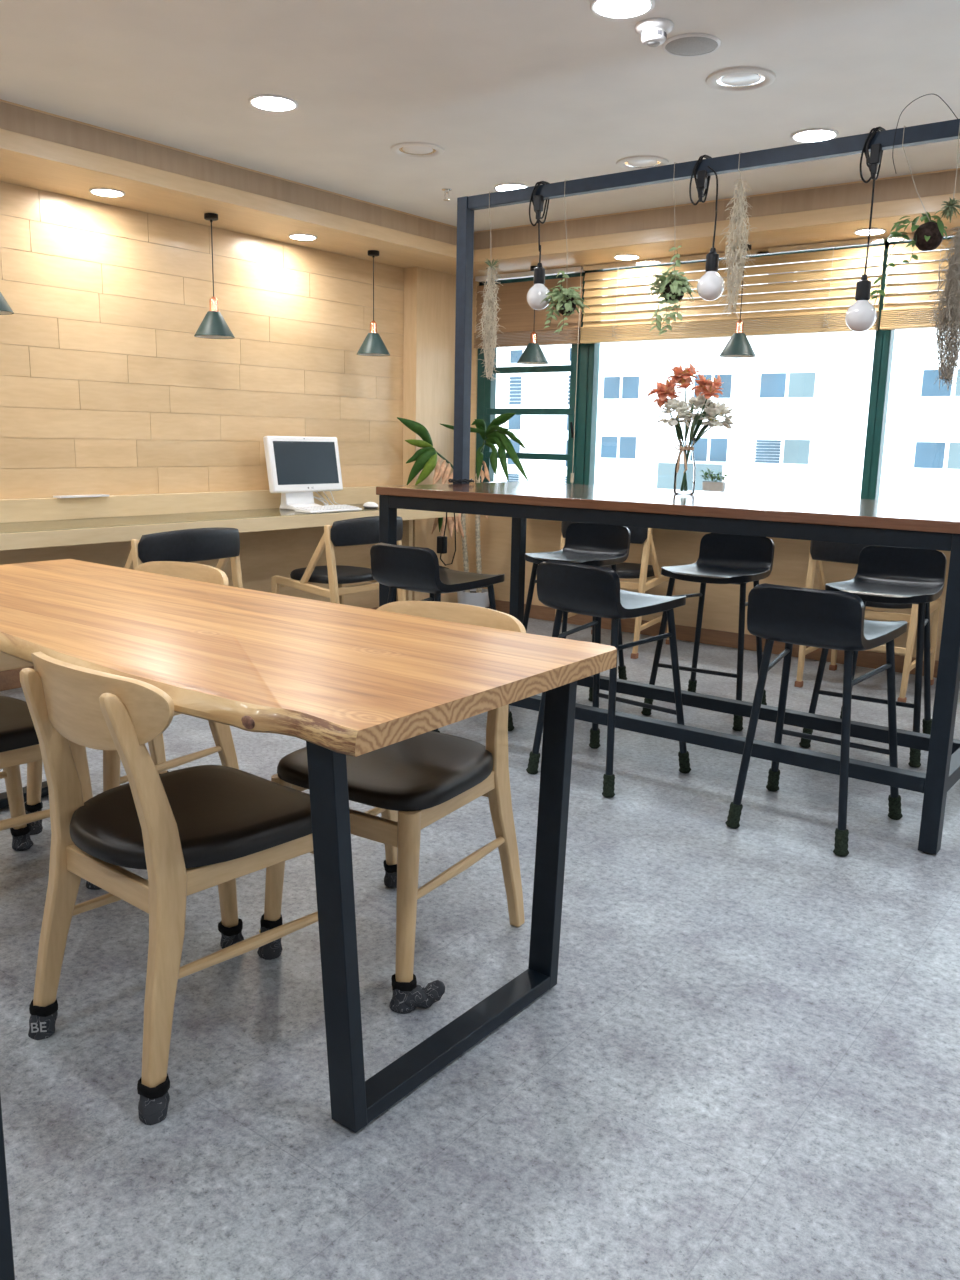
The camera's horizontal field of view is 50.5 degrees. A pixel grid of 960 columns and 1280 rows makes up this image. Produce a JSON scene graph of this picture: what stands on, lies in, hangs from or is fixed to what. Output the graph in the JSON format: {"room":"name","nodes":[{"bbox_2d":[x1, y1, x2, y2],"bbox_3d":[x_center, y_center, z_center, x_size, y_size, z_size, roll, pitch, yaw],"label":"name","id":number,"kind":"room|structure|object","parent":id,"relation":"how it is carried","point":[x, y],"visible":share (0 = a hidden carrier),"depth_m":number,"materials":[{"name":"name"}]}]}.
{"room":"common room","nodes":[
{"label":"common room","id":0,"kind":"room"},
{"bbox_2d":[0,181,403,670],"bbox_3d":[-2.720,-0.855,3.938,0.100,2.435,8.288,10,14,36],"label":"wall","id":1,"kind":"structure","parent":0,"point":[108,386],"depth_m":5.27,"materials":[{"name":"brown wood"}]},
{"bbox_2d":[0,292,13,314],"bbox_3d":[-2.037,-1.648,4.167,0.199,0.583,0.199,10,14,36],"label":"pendant lamp","id":2,"kind":"object","parent":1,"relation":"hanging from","point":[5,309],"visible":1,"depth_m":4.21,"materials":[{"name":"green metal"}]},
{"bbox_2d":[89,188,124,196],"bbox_3d":[-1.682,-2.018,4.591,0.154,0.007,0.154,10,14,36],"label":"light","id":3,"kind":"object","parent":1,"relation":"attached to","point":[106,192],"visible":1,"depth_m":4.58,"materials":[{"name":"white plastic"}]},
{"bbox_2d":[92,190,121,195],"bbox_3d":[-1.682,-2.019,4.591,0.132,0.003,0.132,10,14,36],"label":"diffuser","id":4,"kind":"object","parent":3,"relation":"attached to","point":[96,192],"depth_m":4.59,"materials":[{"name":"white plastic"}]},
{"bbox_2d":[0,607,378,690],"bbox_3d":[-2.871,0.342,3.910,0.014,0.092,7.720,10,14,36],"label":"baseboard","id":5,"kind":"structure","parent":1,"relation":"attached to","point":[9,679],"depth_m":4.77,"materials":[{"name":"brown wood"}]},
{"bbox_2d":[194,213,234,338],"bbox_3d":[-1.331,-1.812,5.072,0.199,0.583,0.199,10,14,36],"label":"pendant lamp","id":6,"kind":"object","parent":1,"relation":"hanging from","point":[213,325],"visible":1,"depth_m":5.07,"materials":[{"name":"green metal"}]},
{"bbox_2d":[0,128,515,278],"bbox_3d":[-2.450,-1.867,3.545,0.523,0.072,8.288,10,14,36],"label":"ceiling soffit","id":7,"kind":"structure","parent":1,"relation":"attached to","point":[25,160],"depth_m":4.84,"materials":[{"name":"brown wood"}]},
{"bbox_2d":[288,234,316,239],"bbox_3d":[-0.963,-2.189,5.530,0.154,0.007,0.154,10,14,36],"label":"light","id":8,"kind":"object","parent":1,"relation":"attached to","point":[292,236],"visible":1,"depth_m":5.52,"materials":[{"name":"white plastic"}]},
{"bbox_2d":[291,235,313,239],"bbox_3d":[-0.963,-2.190,5.530,0.132,0.003,0.132,10,14,36],"label":"diffuser","id":9,"kind":"object","parent":8,"relation":"attached to","point":[297,237],"depth_m":5.54,"materials":[{"name":"white plastic"}]},
{"bbox_2d":[357,250,389,355],"bbox_3d":[-0.626,-1.977,5.979,0.199,0.583,0.199,10,14,36],"label":"pendant lamp","id":10,"kind":"object","parent":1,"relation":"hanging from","point":[373,345],"visible":1,"depth_m":5.97,"materials":[{"name":"green metal"}]},
{"bbox_2d":[0,99,959,249],"bbox_3d":[0.185,-1.507,1.558,7.160,0.101,8.288,10,14,36],"label":"trim","id":11,"kind":"structure","parent":1,"relation":"attached to","point":[13,118],"depth_m":4.98,"materials":[{"name":"brown wood"}]},
{"bbox_2d":[403,267,467,602],"bbox_3d":[-0.292,-1.302,6.908,0.111,2.256,0.570,10,14,36],"label":"wall","id":12,"kind":"structure","parent":0,"point":[429,295],"depth_m":6.70,"materials":[{"name":"brown wood"}]},
{"bbox_3d":[2.501,-0.633,5.223,6.400,0.024,0.035,10,14,36],"label":"trim","id":13,"kind":"structure","parent":12,"relation":"attached to","visible":0},
{"bbox_2d":[700,468,730,491],"bbox_3d":[1.387,-0.919,6.002,0.190,0.188,0.069,10,14,36],"label":"planter","id":14,"kind":"object","parent":13,"relation":"on","point":[708,485],"visible":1,"depth_m":6.00,"materials":[{"name":"white ceramic"}]},
{"bbox_2d":[0,618,959,1279],"bbox_3d":[0.151,0.847,2.045,7.360,0.050,8.538,10,14,36],"label":"floor","id":15,"kind":"structure","parent":0,"point":[741,1061],"depth_m":2.03,"materials":[{"name":"grey plastic"}]},
{"bbox_2d":[0,1096,14,1279],"bbox_3d":[-1.153,0.573,1.244,0.848,0.745,0.718,10,14,36],"label":"dining table","id":16,"kind":"object","parent":15,"relation":"on","point":[7,1272],"visible":1,"depth_m":1.30,"materials":[{"name":"black metal"}]},
{"bbox_2d":[0,696,100,889],"bbox_3d":[-1.319,0.275,2.595,0.455,0.798,0.527,10,14,37],"label":"dining chair","id":17,"kind":"object","parent":15,"relation":"on","point":[19,742],"visible":0.59,"depth_m":2.63,"materials":[{"name":"brown wood"}]},
{"bbox_2d":[24,561,238,834],"bbox_3d":[-1.050,0.183,3.087,0.454,0.798,0.530,9,14,35],"label":"dining chair","id":18,"kind":"object","parent":15,"relation":"on","point":[221,733],"visible":0.23,"depth_m":3.12,"materials":[{"name":"brown wood"}]},
{"bbox_2d":[20,651,317,1125],"bbox_3d":[-0.577,0.401,2.039,0.451,0.798,0.526,10,14,38],"label":"dining chair","id":19,"kind":"object","parent":15,"relation":"on","point":[194,829],"visible":0.88,"depth_m":1.88,"materials":[{"name":"brown wood"}]},
{"bbox_2d":[31,1022,46,1032],"bbox_3d":[-0.879,0.772,2.027,0.029,0.020,0.001,-1,11,-9],"label":"print","id":20,"kind":"object","parent":19,"relation":"attached to","point":[36,1027],"depth_m":2.03},
{"bbox_2d":[124,527,242,587],"bbox_3d":[-1.445,-0.137,4.685,0.558,0.789,0.544,10,14,36],"label":"desk chair","id":21,"kind":"object","parent":15,"relation":"on","point":[221,543],"visible":0.34,"depth_m":4.42,"materials":[{"name":"black leather"}]},
{"bbox_2d":[0,485,458,600],"bbox_3d":[-2.664,-0.019,3.713,0.480,0.884,7.667,10,14,36],"label":"desk","id":22,"kind":"object","parent":15,"relation":"on","point":[25,523],"visible":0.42,"depth_m":5.08,"materials":[{"name":"brown wood"}]},
{"bbox_2d":[53,494,108,497],"bbox_3d":[-1.915,-0.692,4.892,0.062,0.008,0.262,10,14,36],"label":"notebook","id":23,"kind":"object","parent":22,"relation":"on","point":[91,495],"visible":1,"depth_m":4.87,"materials":[{"name":"white paper"}]},
{"bbox_2d":[263,436,342,509],"bbox_3d":[-0.979,-0.956,5.824,0.173,0.408,0.540,10,14,36],"label":"desktop computer","id":24,"kind":"object","parent":22,"relation":"on","point":[298,467],"visible":1,"depth_m":5.79,"materials":[{"name":"white plastic"}]},
{"bbox_2d":[313,491,339,505],"bbox_3d":[-0.939,-0.841,6.026,0.114,0.099,0.275,10,14,36],"label":"cable","id":25,"kind":"object","parent":22,"relation":"on","point":[322,498],"visible":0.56,"depth_m":6.08,"materials":[{"name":"white plastic"}]},
{"bbox_2d":[295,504,361,512],"bbox_3d":[-0.849,-0.739,5.725,0.129,0.026,0.400,10,14,36],"label":"keyboard","id":26,"kind":"object","parent":22,"relation":"on","point":[328,508],"visible":1,"depth_m":5.68,"materials":[{"name":"white plastic"}]},
{"bbox_2d":[363,502,377,508],"bbox_3d":[-0.646,-0.799,6.016,0.109,0.038,0.067,10,14,36],"label":"computer mouse","id":27,"kind":"object","parent":22,"relation":"on","point":[373,505],"visible":1,"depth_m":5.99,"materials":[{"name":"white plastic"}]},
{"bbox_2d":[0,559,616,1132],"bbox_3d":[-0.804,0.309,2.549,2.172,0.770,0.885,10,14,36],"label":"dining table","id":28,"kind":"object","parent":15,"relation":"on","point":[342,680],"visible":0.87,"depth_m":2.02,"materials":[{"name":"orange wood"}]},
{"bbox_2d":[271,516,405,604],"bbox_3d":[-0.761,-0.297,5.563,0.558,0.789,0.544,10,14,36],"label":"desk chair","id":29,"kind":"object","parent":15,"relation":"on","point":[363,530],"visible":0.6,"depth_m":5.33,"materials":[{"name":"brown wood"}]},
{"bbox_2d":[257,601,525,1013],"bbox_3d":[-0.171,0.340,2.389,0.502,0.798,0.528,8,13,33],"label":"dining chair","id":30,"kind":"object","parent":15,"relation":"on","point":[415,782],"visible":0.6,"depth_m":2.31,"materials":[{"name":"brown wood"}]},
{"bbox_2d":[370,543,514,732],"bbox_3d":[-0.170,-0.006,4.161,0.465,0.792,0.484,10,14,38],"label":"bar stool","id":31,"kind":"object","parent":15,"relation":"on","point":[418,569],"visible":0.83,"depth_m":3.95,"materials":[{"name":"black metal"}]},
{"bbox_2d":[397,413,527,607],"bbox_3d":[-0.075,-0.811,6.758,0.849,1.362,0.564,3,11,9],"label":"potted plant","id":32,"kind":"object","parent":15,"relation":"on","point":[425,458],"visible":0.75,"depth_m":6.62,"materials":[{"name":"green plant"}]},
{"bbox_2d":[523,522,630,701],"bbox_3d":[0.475,-0.160,5.008,0.465,0.792,0.532,7,13,29],"label":"bar stool","id":33,"kind":"object","parent":15,"relation":"on","point":[602,545],"visible":0.66,"depth_m":5.09,"materials":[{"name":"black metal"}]},
{"bbox_2d":[526,560,690,797],"bbox_3d":[0.467,0.102,3.685,0.465,0.792,0.484,12,15,42],"label":"bar stool","id":34,"kind":"object","parent":15,"relation":"on","point":[589,590],"visible":0.98,"depth_m":3.52,"materials":[{"name":"black metal"}]},
{"bbox_2d":[555,521,674,658],"bbox_3d":[0.803,-0.352,6.006,0.544,0.789,0.558,8,13,32],"label":"desk chair","id":35,"kind":"object","parent":15,"relation":"on","point":[643,571],"visible":0.33,"depth_m":5.78,"materials":[{"name":"brown wood"}]},
{"bbox_2d":[376,481,959,854],"bbox_3d":[0.777,-0.063,4.009,2.284,0.997,1.022,10,14,36],"label":"bar table","id":36,"kind":"object","parent":15,"relation":"on","point":[904,524],"visible":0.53,"depth_m":3.47,"materials":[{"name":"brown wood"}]},
{"bbox_2d":[437,512,455,565],"bbox_3d":[-0.141,-0.480,4.440,0.097,0.315,0.032,10,14,36],"label":"power adapter","id":37,"kind":"object","parent":36,"relation":"hanging from","point":[441,540],"visible":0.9,"depth_m":4.45,"materials":[{"name":"black plastic"}]},
{"bbox_2d":[448,479,473,482],"bbox_3d":[-0.084,-0.715,4.576,0.123,0.025,0.107,10,14,36],"label":"cable","id":38,"kind":"object","parent":36,"relation":"on","point":[449,480],"visible":0.92,"depth_m":4.53,"materials":[{"name":"black plastic"}]},
{"bbox_2d":[673,437,696,494],"bbox_3d":[0.819,-0.693,4.055,0.085,0.222,0.088,10,14,36],"label":"vase","id":39,"kind":"object","parent":36,"relation":"on","point":[681,448],"visible":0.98,"depth_m":4.04,"materials":[{"name":"clear glass"}]},
{"bbox_2d":[647,376,687,490],"bbox_3d":[0.738,-0.809,4.003,0.177,0.444,0.111,4,12,13],"label":"flower","id":40,"kind":"object","parent":39,"relation":"in","point":[663,391],"visible":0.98,"depth_m":3.97,"materials":[{"name":"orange plant"}]},
{"bbox_2d":[657,398,693,490],"bbox_3d":[0.761,-0.763,3.994,0.143,0.359,0.140,4,11,13],"label":"flower","id":41,"kind":"object","parent":39,"relation":"in","point":[681,407],"visible":1,"depth_m":3.94,"materials":[{"name":"beige plant"}]},
{"bbox_2d":[667,364,700,490],"bbox_3d":[0.797,-0.841,4.040,0.121,0.494,0.126,10,14,36],"label":"flower","id":42,"kind":"object","parent":39,"relation":"in","point":[683,377],"visible":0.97,"depth_m":3.98,"materials":[{"name":"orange plant"}]},
{"bbox_2d":[682,392,712,490],"bbox_3d":[0.877,-0.797,4.097,0.138,0.390,0.140,0,11,-4],"label":"flower","id":43,"kind":"object","parent":39,"relation":"in","point":[699,401],"visible":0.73,"depth_m":4.04,"materials":[{"name":"beige plant"}]},
{"bbox_2d":[681,374,723,490],"bbox_3d":[0.891,-0.818,4.027,0.134,0.457,0.123,10,14,36],"label":"flower","id":44,"kind":"object","parent":39,"relation":"in","point":[709,388],"visible":0.99,"depth_m":4.00,"materials":[{"name":"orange plant"}]},
{"bbox_2d":[680,401,734,490],"bbox_3d":[0.917,-0.768,4.048,0.171,0.354,0.150,10,14,36],"label":"flower","id":45,"kind":"object","parent":39,"relation":"in","point":[714,409],"visible":1,"depth_m":4.00,"materials":[{"name":"beige plant"}]},
{"bbox_2d":[453,119,959,483],"bbox_3d":[0.806,-1.146,3.805,2.268,1.208,0.054,10,14,36],"label":"frame","id":46,"kind":"object","parent":36,"relation":"on","point":[948,130],"visible":0.99,"depth_m":3.97,"materials":[{"name":"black metal"}]},
{"bbox_2d":[475,192,505,381],"bbox_3d":[0.040,-1.496,4.337,0.121,0.770,0.110,-5,13,-30],"label":"air plant","id":47,"kind":"object","parent":46,"relation":"hanging from","point":[488,302],"visible":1,"depth_m":4.35,"materials":[{"name":"plant"}]},
{"bbox_2d":[527,181,550,309],"bbox_3d":[0.245,-1.606,4.155,0.100,0.495,0.104,10,14,36],"label":"globe lamp","id":48,"kind":"object","parent":46,"relation":"hanging from","point":[538,291],"visible":0.89,"depth_m":4.15,"materials":[{"name":"white glass"}]},
{"bbox_2d":[540,180,588,333],"bbox_3d":[0.346,-1.532,4.094,0.180,0.592,0.165,10,14,36],"label":"plant","id":49,"kind":"object","parent":46,"relation":"hanging from","point":[566,303],"visible":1,"depth_m":4.09,"materials":[{"name":"green plant"}]},
{"bbox_2d":[648,162,696,334],"bbox_3d":[0.721,-1.459,3.815,0.182,0.612,0.168,10,14,36],"label":"hanging plant","id":50,"kind":"object","parent":46,"relation":"hanging from","point":[673,290],"visible":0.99,"depth_m":3.80,"materials":[{"name":"green plant"}]},
{"bbox_2d":[689,155,724,300],"bbox_3d":[0.835,-1.502,3.715,0.142,0.505,0.104,10,14,36],"label":"globe lamp","id":51,"kind":"object","parent":46,"relation":"hanging from","point":[710,285],"visible":0.84,"depth_m":3.70,"materials":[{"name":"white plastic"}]},
{"bbox_2d":[718,152,754,319],"bbox_3d":[0.922,-1.443,3.660,0.115,0.575,0.138,11,15,40],"label":"air plant","id":52,"kind":"object","parent":46,"relation":"hanging from","point":[738,252],"visible":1,"depth_m":3.65,"materials":[{"name":"beige plant"}]},
{"bbox_2d":[845,127,884,331],"bbox_3d":[1.292,-1.358,3.386,0.100,0.640,0.104,10,14,36],"label":"globe lamp","id":53,"kind":"object","parent":46,"relation":"hanging from","point":[861,315],"visible":0.9,"depth_m":3.40,"materials":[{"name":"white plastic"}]},
{"bbox_2d":[870,126,946,307],"bbox_3d":[1.404,-1.363,3.292,0.213,0.569,0.181,10,14,36],"label":"plant","id":54,"kind":"object","parent":46,"relation":"hanging from","point":[928,236],"visible":0.99,"depth_m":3.27,"materials":[{"name":"green plant"}]},
{"bbox_2d":[892,94,957,172],"bbox_3d":[1.417,-1.613,3.237,0.186,0.234,0.027,7,12,25],"label":"wire","id":55,"kind":"object","parent":46,"relation":"attached to","point":[926,94],"visible":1,"depth_m":3.25,"materials":[{"name":"black plastic"}]},
{"bbox_2d":[923,226,959,389],"bbox_3d":[1.516,-1.220,3.247,0.159,0.828,0.149,6,12,22],"label":"air plant","id":56,"kind":"object","parent":46,"relation":"hanging from","point":[950,313],"visible":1,"depth_m":3.26,"materials":[{"name":"grey plant"}]},
{"bbox_2d":[941,125,959,222],"bbox_3d":[1.485,-1.466,3.173,0.071,0.316,0.072,10,14,36],"label":"air plant","id":57,"kind":"object","parent":46,"relation":"hanging from","point":[948,212],"visible":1,"depth_m":3.18,"materials":[{"name":"plant"}]},
{"bbox_2d":[641,533,774,730],"bbox_3d":[1.057,-0.062,4.572,0.465,0.792,0.532,8,13,31],"label":"bar stool","id":58,"kind":"object","parent":15,"relation":"on","point":[740,560],"visible":0.92,"depth_m":4.61,"materials":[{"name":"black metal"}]},
{"bbox_2d":[725,583,906,855],"bbox_3d":[1.076,0.204,3.229,0.465,0.792,0.484,10,14,36],"label":"bar stool","id":59,"kind":"object","parent":15,"relation":"on","point":[828,619],"visible":0.99,"depth_m":3.04,"materials":[{"name":"black plastic"}]},
{"bbox_2d":[795,540,941,702],"bbox_3d":[1.974,-0.153,5.125,0.544,0.789,0.558,10,14,36],"label":"desk chair","id":60,"kind":"object","parent":15,"relation":"on","point":[820,551],"visible":0.3,"depth_m":4.95,"materials":[{"name":"brown wood"}]},
{"bbox_2d":[799,545,946,767],"bbox_3d":[1.631,0.037,4.131,0.465,0.792,0.532,8,13,33],"label":"bar stool","id":61,"kind":"object","parent":15,"relation":"on","point":[885,574],"visible":0.8,"depth_m":4.17,"materials":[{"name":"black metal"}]},
{"bbox_2d":[0,0,959,231],"bbox_3d":[0.248,-1.615,1.618,7.360,0.080,8.688,10,14,36],"label":"ceiling","id":62,"kind":"structure","parent":0,"point":[527,92],"depth_m":3.63,"materials":[{"name":"white paint"}]},
{"bbox_2d":[248,94,297,111],"bbox_3d":[-0.784,-2.038,3.866,0.187,0.007,0.187,10,14,36],"label":"recessed light","id":63,"kind":"object","parent":62,"relation":"in","point":[268,102],"visible":1,"depth_m":3.86,"materials":[{"name":"white plastic"}]},
{"bbox_2d":[252,97,294,109],"bbox_3d":[-0.784,-2.039,3.865,0.160,0.003,0.160,10,14,36],"label":"diffuser","id":64,"kind":"object","parent":63,"relation":"attached to","point":[263,103],"depth_m":3.86,"materials":[{"name":"white plastic"}]},
{"bbox_2d":[391,142,443,157],"bbox_3d":[-0.274,-2.143,4.458,0.236,0.010,0.236,10,14,36],"label":"recessed light","id":65,"kind":"object","parent":62,"relation":"in","point":[405,149],"visible":1,"depth_m":4.44,"materials":[{"name":"white paint"}]},
{"bbox_2d":[442,188,451,200],"bbox_3d":[-0.169,-2.259,5.162,0.052,0.052,0.052,10,14,36],"label":"sprinkler","id":66,"kind":"object","parent":62,"relation":"attached to","point":[446,190],"visible":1,"depth_m":5.15,"materials":[{"name":"silver metal"}]},
{"bbox_2d":[494,183,529,190],"bbox_3d":[0.161,-2.262,5.096,0.187,0.007,0.187,10,14,36],"label":"recessed light","id":67,"kind":"object","parent":62,"relation":"in","point":[505,186],"visible":0.67,"depth_m":5.06,"materials":[{"name":"white plastic"}]},
{"bbox_2d":[496,185,524,190],"bbox_3d":[0.161,-2.263,5.096,0.160,0.003,0.160,10,14,36],"label":"diffuser","id":68,"kind":"object","parent":67,"relation":"attached to","point":[498,187],"depth_m":5.08,"materials":[{"name":"white plastic"}]},
{"bbox_2d":[590,0,654,18],"bbox_3d":[0.410,-1.828,2.933,0.187,0.007,0.187,10,14,36],"label":"recessed light","id":69,"kind":"object","parent":62,"relation":"in","point":[611,9],"visible":1,"depth_m":2.95,"materials":[{"name":"white plastic"}]},
{"bbox_2d":[616,155,668,169],"bbox_3d":[0.733,-2.148,4.589,0.236,0.010,0.236,10,14,36],"label":"recessed light","id":70,"kind":"object","parent":62,"relation":"in","point":[640,161],"visible":0.97,"depth_m":4.56,"materials":[{"name":"white paint"}]},
{"bbox_2d":[635,18,673,46],"bbox_3d":[0.526,-1.830,3.079,0.116,0.056,0.116,10,14,36],"label":"smoke detector","id":71,"kind":"object","parent":62,"relation":"attached to","point":[653,32],"visible":1,"depth_m":3.05,"materials":[{"name":"white plastic"}]},
{"bbox_2d":[662,33,720,56],"bbox_3d":[0.668,-1.877,3.216,0.184,0.010,0.184,10,14,36],"label":"ceiling speaker","id":72,"kind":"object","parent":62,"relation":"attached to","point":[689,44],"visible":1,"depth_m":3.20,"materials":[{"name":"white plastic"}]},
{"bbox_2d":[706,67,775,91],"bbox_3d":[0.899,-1.931,3.513,0.236,0.010,0.236,10,14,36],"label":"recessed light","id":73,"kind":"object","parent":62,"relation":"in","point":[736,79],"visible":1,"depth_m":3.50,"materials":[{"name":"white paint"}]},
{"bbox_2d":[791,128,838,142],"bbox_3d":[1.357,-2.045,4.128,0.187,0.007,0.187,10,14,36],"label":"recessed light","id":74,"kind":"object","parent":62,"relation":"in","point":[813,134],"visible":0.91,"depth_m":4.12,"materials":[{"name":"white plastic"}]},
{"bbox_2d":[794,131,834,140],"bbox_3d":[1.357,-2.046,4.128,0.160,0.003,0.160,10,14,36],"label":"diffuser","id":75,"kind":"object","parent":74,"relation":"attached to","point":[799,135],"depth_m":4.12,"materials":[{"name":"white plastic"}]},
{"bbox_2d":[467,193,959,660],"bbox_3d":[2.573,-0.931,4.882,7.160,2.435,0.676,10,14,36],"label":"wall","id":76,"kind":"structure","parent":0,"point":[672,547],"depth_m":5.86,"materials":[{"name":"brown wood"}]},
{"bbox_2d":[474,266,584,482],"bbox_3d":[0.293,-1.670,6.660,0.833,1.408,0.066,10,14,36],"label":"blind","id":77,"kind":"object","parent":76,"relation":"attached to","point":[515,314],"visible":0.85,"depth_m":6.58,"materials":[{"name":"brown wood"}]},
{"bbox_2d":[517,266,548,364],"bbox_3d":[0.341,-2.039,6.392,0.199,0.583,0.199,10,14,36],"label":"pendant lamp","id":78,"kind":"object","parent":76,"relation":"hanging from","point":[533,353],"visible":0.87,"depth_m":6.39,"materials":[{"name":"green metal"}]},
{"bbox_2d":[475,272,591,484],"bbox_3d":[0.338,-1.696,6.738,0.891,1.397,0.121,10,14,36],"label":"window","id":79,"kind":"structure","parent":76,"relation":"attached to","point":[487,410],"depth_m":6.63,"materials":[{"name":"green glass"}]},
{"bbox_2d":[614,254,639,259],"bbox_3d":[0.856,-2.231,5.931,0.154,0.007,0.154,10,14,36],"label":"light","id":80,"kind":"object","parent":76,"relation":"attached to","point":[623,256],"visible":1,"depth_m":5.93,"materials":[{"name":"white plastic"}]},
{"bbox_2d":[616,256,637,258],"bbox_3d":[0.856,-2.232,5.931,0.132,0.003,0.132,10,14,36],"label":"diffuser","id":81,"kind":"object","parent":80,"relation":"attached to","point":[617,257],"depth_m":5.93,"materials":[{"name":"white plastic"}]},
{"bbox_2d":[489,600,938,677],"bbox_3d":[2.697,0.201,5.210,7.050,0.092,0.014,10,14,36],"label":"baseboard","id":82,"kind":"structure","parent":76,"relation":"attached to","point":[868,659],"depth_m":6.15,"materials":[{"name":"brown wood"}]},
{"bbox_2d":[580,237,886,343],"bbox_3d":[1.353,-1.958,5.784,1.798,0.458,0.065,10,14,36],"label":"blind","id":83,"kind":"object","parent":76,"relation":"attached to","point":[816,319],"visible":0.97,"depth_m":5.67,"materials":[{"name":"brown wood"}]},
{"bbox_2d":[719,244,755,357],"bbox_3d":[1.430,-1.853,5.566,0.199,0.583,0.199,10,14,36],"label":"pendant lamp","id":84,"kind":"object","parent":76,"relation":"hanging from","point":[738,346],"visible":0.89,"depth_m":5.56,"materials":[{"name":"green metal"}]},
{"bbox_2d":[854,228,886,234],"bbox_3d":[1.951,-2.041,5.088,0.154,0.007,0.154,10,14,36],"label":"light","id":85,"kind":"object","parent":76,"relation":"attached to","point":[874,231],"visible":0.86,"depth_m":5.08,"materials":[{"name":"white plastic"}]},
{"bbox_2d":[856,230,883,233],"bbox_3d":[1.951,-2.042,5.088,0.132,0.003,0.132,10,14,36],"label":"diffuser","id":86,"kind":"object","parent":85,"relation":"attached to","point":[857,231],"depth_m":5.08,"materials":[{"name":"white plastic"}]},
{"bbox_2d":[868,238,950,499],"bbox_3d":[2.895,-1.270,4.857,1.916,1.397,0.070,10,14,36],"label":"window","id":87,"kind":"structure","parent":76,"relation":"attached to","point":[888,338],"depth_m":5.42,"materials":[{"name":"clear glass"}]},
{"bbox_2d":[880,229,958,329],"bbox_3d":[2.830,-1.708,4.679,1.880,0.458,0.065,10,14,36],"label":"blind","id":88,"kind":"object","parent":76,"relation":"attached to","point":[899,315],"visible":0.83,"depth_m":5.16,"materials":[{"name":"brown wood"}]},
{"label":"outside","id":89,"kind":"structure","parent":0,"visible":0},
{"bbox_2d":[584,239,959,503],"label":"window","id":90,"kind":"structure","parent":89,"point":[800,406],"depth_m":16.00,"materials":[{"name":"glass"}]},
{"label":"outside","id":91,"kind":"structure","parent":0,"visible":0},
{"bbox_2d":[494,344,570,483],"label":"window","id":92,"kind":"structure","parent":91,"point":[548,434],"depth_m":19.27,"materials":[{"name":"white glass"}]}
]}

